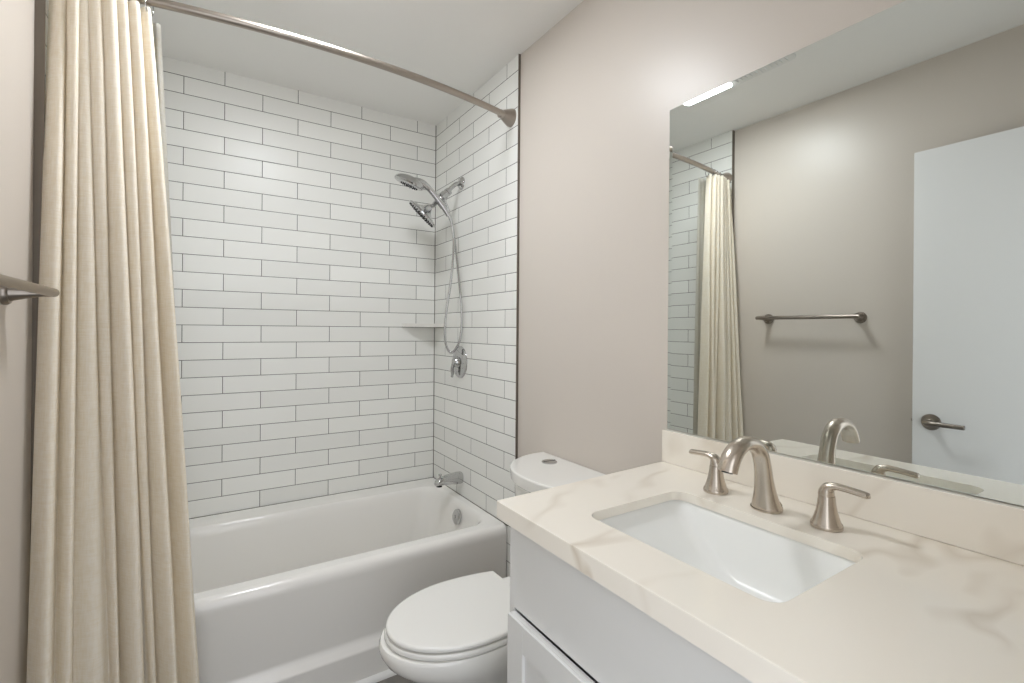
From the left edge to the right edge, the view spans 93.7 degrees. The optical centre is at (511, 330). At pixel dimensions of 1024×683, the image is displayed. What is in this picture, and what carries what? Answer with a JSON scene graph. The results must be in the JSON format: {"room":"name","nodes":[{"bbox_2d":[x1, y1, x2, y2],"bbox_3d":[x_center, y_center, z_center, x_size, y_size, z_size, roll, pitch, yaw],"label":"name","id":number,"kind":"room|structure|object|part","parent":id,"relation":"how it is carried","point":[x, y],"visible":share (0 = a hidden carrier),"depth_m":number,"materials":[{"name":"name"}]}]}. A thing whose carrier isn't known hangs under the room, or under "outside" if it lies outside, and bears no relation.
{"room":"bathroom","nodes":[
{"label":"bathroom","id":0,"kind":"room"},
{"bbox_2d":[0,0,48,682],"bbox_3d":[-0.986,0.045,0.813,0.098,2.445,2.678,0,0,-33],"label":"wall","id":1,"kind":"structure","parent":0,"point":[16,16],"depth_m":1.09,"materials":[{"name":"beige paint"}]},
{"bbox_2d":[0,274,59,304],"bbox_3d":[-0.929,-0.080,0.861,0.085,0.054,0.490,0,0,-33],"label":"towel bar","id":2,"kind":"object","parent":1,"relation":"attached to","point":[11,289],"visible":1,"depth_m":1.00,"materials":[{"name":"silver metal"}]},
{"bbox_3d":[-1.048,-0.081,1.042,0.081,0.054,0.054,0,0,-33],"label":"post","id":3,"kind":"part","parent":2,"relation":"part of","materials":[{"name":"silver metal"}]},
{"bbox_2d":[30,0,45,545],"bbox_3d":[-1.188,0.044,1.203,0.020,2.445,0.004,0,0,-33],"label":"trim","id":4,"kind":"structure","parent":1,"relation":"attached to","point":[40,5],"depth_m":1.20,"materials":[{"name":"grey metal"}]},
{"bbox_2d":[127,0,515,126],"bbox_3d":[-0.579,-0.912,1.631,1.469,0.098,0.144,0,0,-35],"label":"shower rod","id":5,"kind":"object","parent":1,"relation":"attached to","point":[508,116],"visible":0.99,"depth_m":1.53,"materials":[{"name":"silver metal"}]},
{"bbox_2d":[144,0,153,16],"bbox_3d":[-0.999,-0.894,1.322,0.004,0.055,0.047,0,0,-12],"label":"curtain ring","id":6,"kind":"object","parent":5,"relation":"hanging from","point":[144,0],"visible":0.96,"depth_m":1.31,"materials":[{"name":"silver metal"}]},
{"bbox_2d":[152,23,174,303],"bbox_3d":[-1.050,0.160,1.333,0.305,2.075,0.064,0,0,-33],"label":"curtain liner","id":7,"kind":"object","parent":5,"relation":"hanging from","point":[156,27],"visible":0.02,"depth_m":1.38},
{"bbox_2d":[162,56,435,518],"bbox_3d":[-1.079,0.045,2.393,1.657,2.445,0.080,0,0,-33],"label":"wall","id":8,"kind":"structure","parent":0,"point":[300,257],"depth_m":2.35,"materials":[{"name":"tile"}]},
{"bbox_2d":[191,477,507,525],"bbox_3d":[-0.847,0.840,2.023,1.457,0.004,0.800,0,0,-33],"label":"trim","id":9,"kind":"structure","parent":8,"relation":"attached to","point":[431,477],"depth_m":2.35,"materials":[{"name":"grey"}]},
{"bbox_2d":[402,323,446,326],"bbox_3d":[-0.481,-0.028,2.632,0.195,0.019,0.165,0,0,-33],"label":"corner shelf","id":10,"kind":"object","parent":8,"relation":"attached to","point":[403,324],"visible":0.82,"depth_m":2.62,"materials":[{"name":"white stone"}]},
{"bbox_2d":[433,142,435,476],"bbox_3d":[-0.443,-0.165,2.752,0.004,2.015,0.003,0,0,-33],"label":"trim","id":11,"kind":"structure","parent":8,"relation":"attached to","point":[435,142],"depth_m":2.75,"materials":[{"name":"grey"}]},
{"bbox_2d":[140,0,583,125],"bbox_3d":[-0.347,-1.202,1.265,1.645,0.060,2.758,0,0,-33],"label":"ceiling","id":12,"kind":"structure","parent":0,"point":[460,45],"depth_m":1.96,"materials":[{"name":"white paint"}]},
{"bbox_2d":[377,675,414,682],"bbox_3d":[-0.335,1.298,0.999,2.900,0.050,3.320,0,0,-33],"label":"floor","id":13,"kind":"structure","parent":0,"point":[396,678],"depth_m":1.75,"materials":[{"name":"grey tile"}]},
{"bbox_2d":[189,478,506,682],"bbox_3d":[-0.842,1.054,2.013,1.450,0.430,0.816,0,0,-33],"label":"bathtub","id":14,"kind":"object","parent":13,"relation":"on","point":[306,590],"visible":0.68,"depth_m":1.86,"materials":[{"name":"white ceramic"}]},
{"bbox_2d":[354,669,396,682],"bbox_3d":[-0.618,1.262,1.662,1.450,0.018,0.018,0,0,-33],"label":"trim","id":15,"kind":"structure","parent":14,"relation":"attached to","point":[388,673],"depth_m":1.74,"materials":[{"name":"white paint"}]},
{"bbox_3d":[-0.270,0.910,2.341,0.026,0.073,0.074,0,0,-33],"label":"overflow plate","id":16,"kind":"part","parent":14,"relation":"part of","materials":[{"name":"silver metal"}]},
{"bbox_2d":[379,452,605,682],"bbox_3d":[-0.052,0.871,1.483,0.715,0.808,0.490,0,0,-33],"label":"toilet","id":17,"kind":"object","parent":13,"relation":"on","point":[455,630],"visible":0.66,"depth_m":1.34,"materials":[{"name":"white ceramic"}]},
{"bbox_3d":[-0.108,1.065,1.447,0.585,0.420,0.348,0,0,-33],"label":"bowl","id":18,"kind":"part","parent":17,"relation":"part of","materials":[{"name":"white ceramic"}]},
{"bbox_3d":[-0.165,0.845,1.409,0.415,0.016,0.342,0,0,-33],"label":"seat","id":19,"kind":"part","parent":17,"relation":"part of","materials":[{"name":"white plastic"}]},
{"bbox_3d":[-0.163,0.827,1.411,0.411,0.016,0.336,0,0,-33],"label":"lid","id":20,"kind":"part","parent":17,"relation":"part of","materials":[{"name":"white plastic"}]},
{"bbox_3d":[0.149,0.688,1.611,0.214,0.336,0.448,0,0,-33],"label":"tank","id":21,"kind":"part","parent":17,"relation":"part of","materials":[{"name":"white ceramic"}]},
{"bbox_3d":[0.147,0.497,1.608,0.250,0.044,0.490,0,0,-33],"label":"tank lid","id":22,"kind":"part","parent":17,"relation":"part of","materials":[{"name":"white ceramic"}]},
{"bbox_2d":[507,527,752,682],"bbox_3d":[0.441,0.845,0.821,0.601,0.869,0.865,0,0,-33],"label":"vanity cabinet","id":23,"kind":"object","parent":13,"relation":"on","point":[564,626],"visible":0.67,"depth_m":0.85,"materials":[{"name":"white paint"}]},
{"bbox_3d":[0.108,0.887,0.855,0.019,0.568,0.413,0,0,-33],"label":"door","id":24,"kind":"part","parent":23,"relation":"part of","materials":[{"name":"white paint"}]},
{"bbox_2d":[497,461,1023,682],"bbox_3d":[0.443,0.392,0.842,0.584,0.036,0.906,0,0,-33],"label":"countertop","id":25,"kind":"structure","parent":23,"relation":"on","point":[910,608],"depth_m":0.68,"materials":[{"name":"stone"}]},
{"bbox_2d":[689,449,728,494],"bbox_3d":[0.461,0.330,1.132,0.055,0.088,0.098,0,0,-33],"label":"tap","id":26,"kind":"object","parent":25,"relation":"on","point":[715,484],"visible":0.93,"depth_m":1.10,"materials":[{"name":"silver metal"}]},
{"bbox_3d":[0.458,0.300,1.137,0.028,0.029,0.086,0,0,-33],"label":"lever","id":27,"kind":"part","parent":26,"relation":"part of","materials":[{"name":"silver metal"}]},
{"bbox_2d":[598,500,854,602],"bbox_3d":[0.372,0.459,0.886,0.344,0.130,0.444,0,0,-33],"label":"sink","id":28,"kind":"object","parent":25,"relation":"in","point":[766,565],"visible":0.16,"depth_m":0.99,"materials":[{"name":"white ceramic"}]},
{"bbox_2d":[717,436,782,513],"bbox_3d":[0.481,0.296,0.973,0.182,0.165,0.063,0,0,-33],"label":"faucet spout","id":29,"kind":"object","parent":25,"relation":"on","point":[765,499],"visible":1,"depth_m":0.98,"materials":[{"name":"silver metal"}]},
{"bbox_2d":[810,482,870,532],"bbox_3d":[0.612,0.331,0.897,0.055,0.088,0.098,0,0,-33],"label":"tap","id":30,"kind":"object","parent":25,"relation":"on","point":[825,517],"visible":1,"depth_m":0.90,"materials":[{"name":"silver metal"}]},
{"bbox_3d":[0.615,0.301,0.892,0.028,0.029,0.086,0,0,-33],"label":"lever","id":31,"kind":"part","parent":30,"relation":"part of","materials":[{"name":"silver metal"}]},
{"bbox_2d":[434,0,1023,576],"bbox_3d":[0.317,0.056,1.652,0.088,2.445,2.678,0,0,-33],"label":"wall","id":32,"kind":"structure","parent":0,"point":[600,88],"depth_m":1.72,"materials":[{"name":"beige paint"}]},
{"bbox_2d":[409,177,464,227],"bbox_3d":[-0.376,-0.648,2.395,0.288,0.284,0.164,0,0,-33],"label":"shower","id":33,"kind":"object","parent":32,"relation":"attached to","point":[424,211],"visible":0.97,"depth_m":2.37,"materials":[{"name":"silver metal"}]},
{"bbox_2d":[394,173,462,353],"bbox_3d":[-0.405,-0.314,2.357,0.350,0.867,0.137,0,0,-33],"label":"shower","id":34,"kind":"object","parent":33,"relation":"attached to","point":[415,183],"visible":1,"depth_m":2.41,"materials":[{"name":"silver metal"}]},
{"bbox_3d":[-0.389,-0.653,2.366,0.190,0.171,0.042,0,0,-33],"label":"handle","id":35,"kind":"part","parent":34,"relation":"part of","materials":[{"name":"silver metal"}]},
{"bbox_3d":[-0.296,-0.726,2.449,0.096,0.081,0.021,0,0,-33],"label":"arm","id":36,"kind":"part","parent":33,"relation":"part of","materials":[{"name":"silver metal"}]},
{"bbox_2d":[434,471,462,487],"bbox_3d":[-0.319,0.748,2.419,0.143,0.066,0.052,0,0,-33],"label":"tub spout","id":37,"kind":"object","parent":32,"relation":"attached to","point":[455,477],"visible":1,"depth_m":2.40,"materials":[{"name":"silver metal"}]},
{"bbox_2d":[450,346,467,377],"bbox_3d":[-0.288,0.163,2.465,0.050,0.166,0.166,0,0,-33],"label":"shower valve","id":38,"kind":"object","parent":32,"relation":"attached to","point":[459,363],"visible":0.98,"depth_m":2.45,"materials":[{"name":"silver metal"}]},
{"bbox_3d":[-0.303,0.196,2.466,0.043,0.096,0.030,0,0,34],"label":"lever","id":39,"kind":"part","parent":38,"relation":"part of","materials":[{"name":"silver metal"}]},
{"bbox_2d":[515,54,520,458],"bbox_3d":[0.023,0.053,2.034,0.010,2.445,0.004,0,0,-33],"label":"trim","id":40,"kind":"structure","parent":32,"relation":"attached to","point":[519,55],"depth_m":2.03,"materials":[{"name":"grey metal"}]},
{"bbox_2d":[662,429,1023,565],"bbox_3d":[0.681,0.330,0.996,0.022,0.090,0.904,0,0,-33],"label":"backsplash","id":41,"kind":"structure","parent":32,"relation":"attached to","point":[992,528],"depth_m":0.91,"materials":[{"name":"stone"}]},
{"bbox_2d":[667,0,1023,505],"bbox_3d":[0.692,-0.172,0.999,0.007,0.910,0.896,0,0,-33],"label":"wall mirror","id":42,"kind":"object","parent":32,"relation":"attached to","point":[846,267],"visible":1,"depth_m":0.97,"materials":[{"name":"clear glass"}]},
{"label":"curtain ring","id":43,"kind":"object","parent":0,"visible":0},
{"bbox_2d":[26,0,198,682],"bbox_3d":[-1.006,0.169,1.252,0.364,2.107,0.173,0,0,-33],"label":"shower curtain","id":44,"kind":"object","parent":43,"relation":"hanging from","point":[111,595],"visible":1,"depth_m":1.23,"materials":[{"name":"beige fabric"}]}
]}

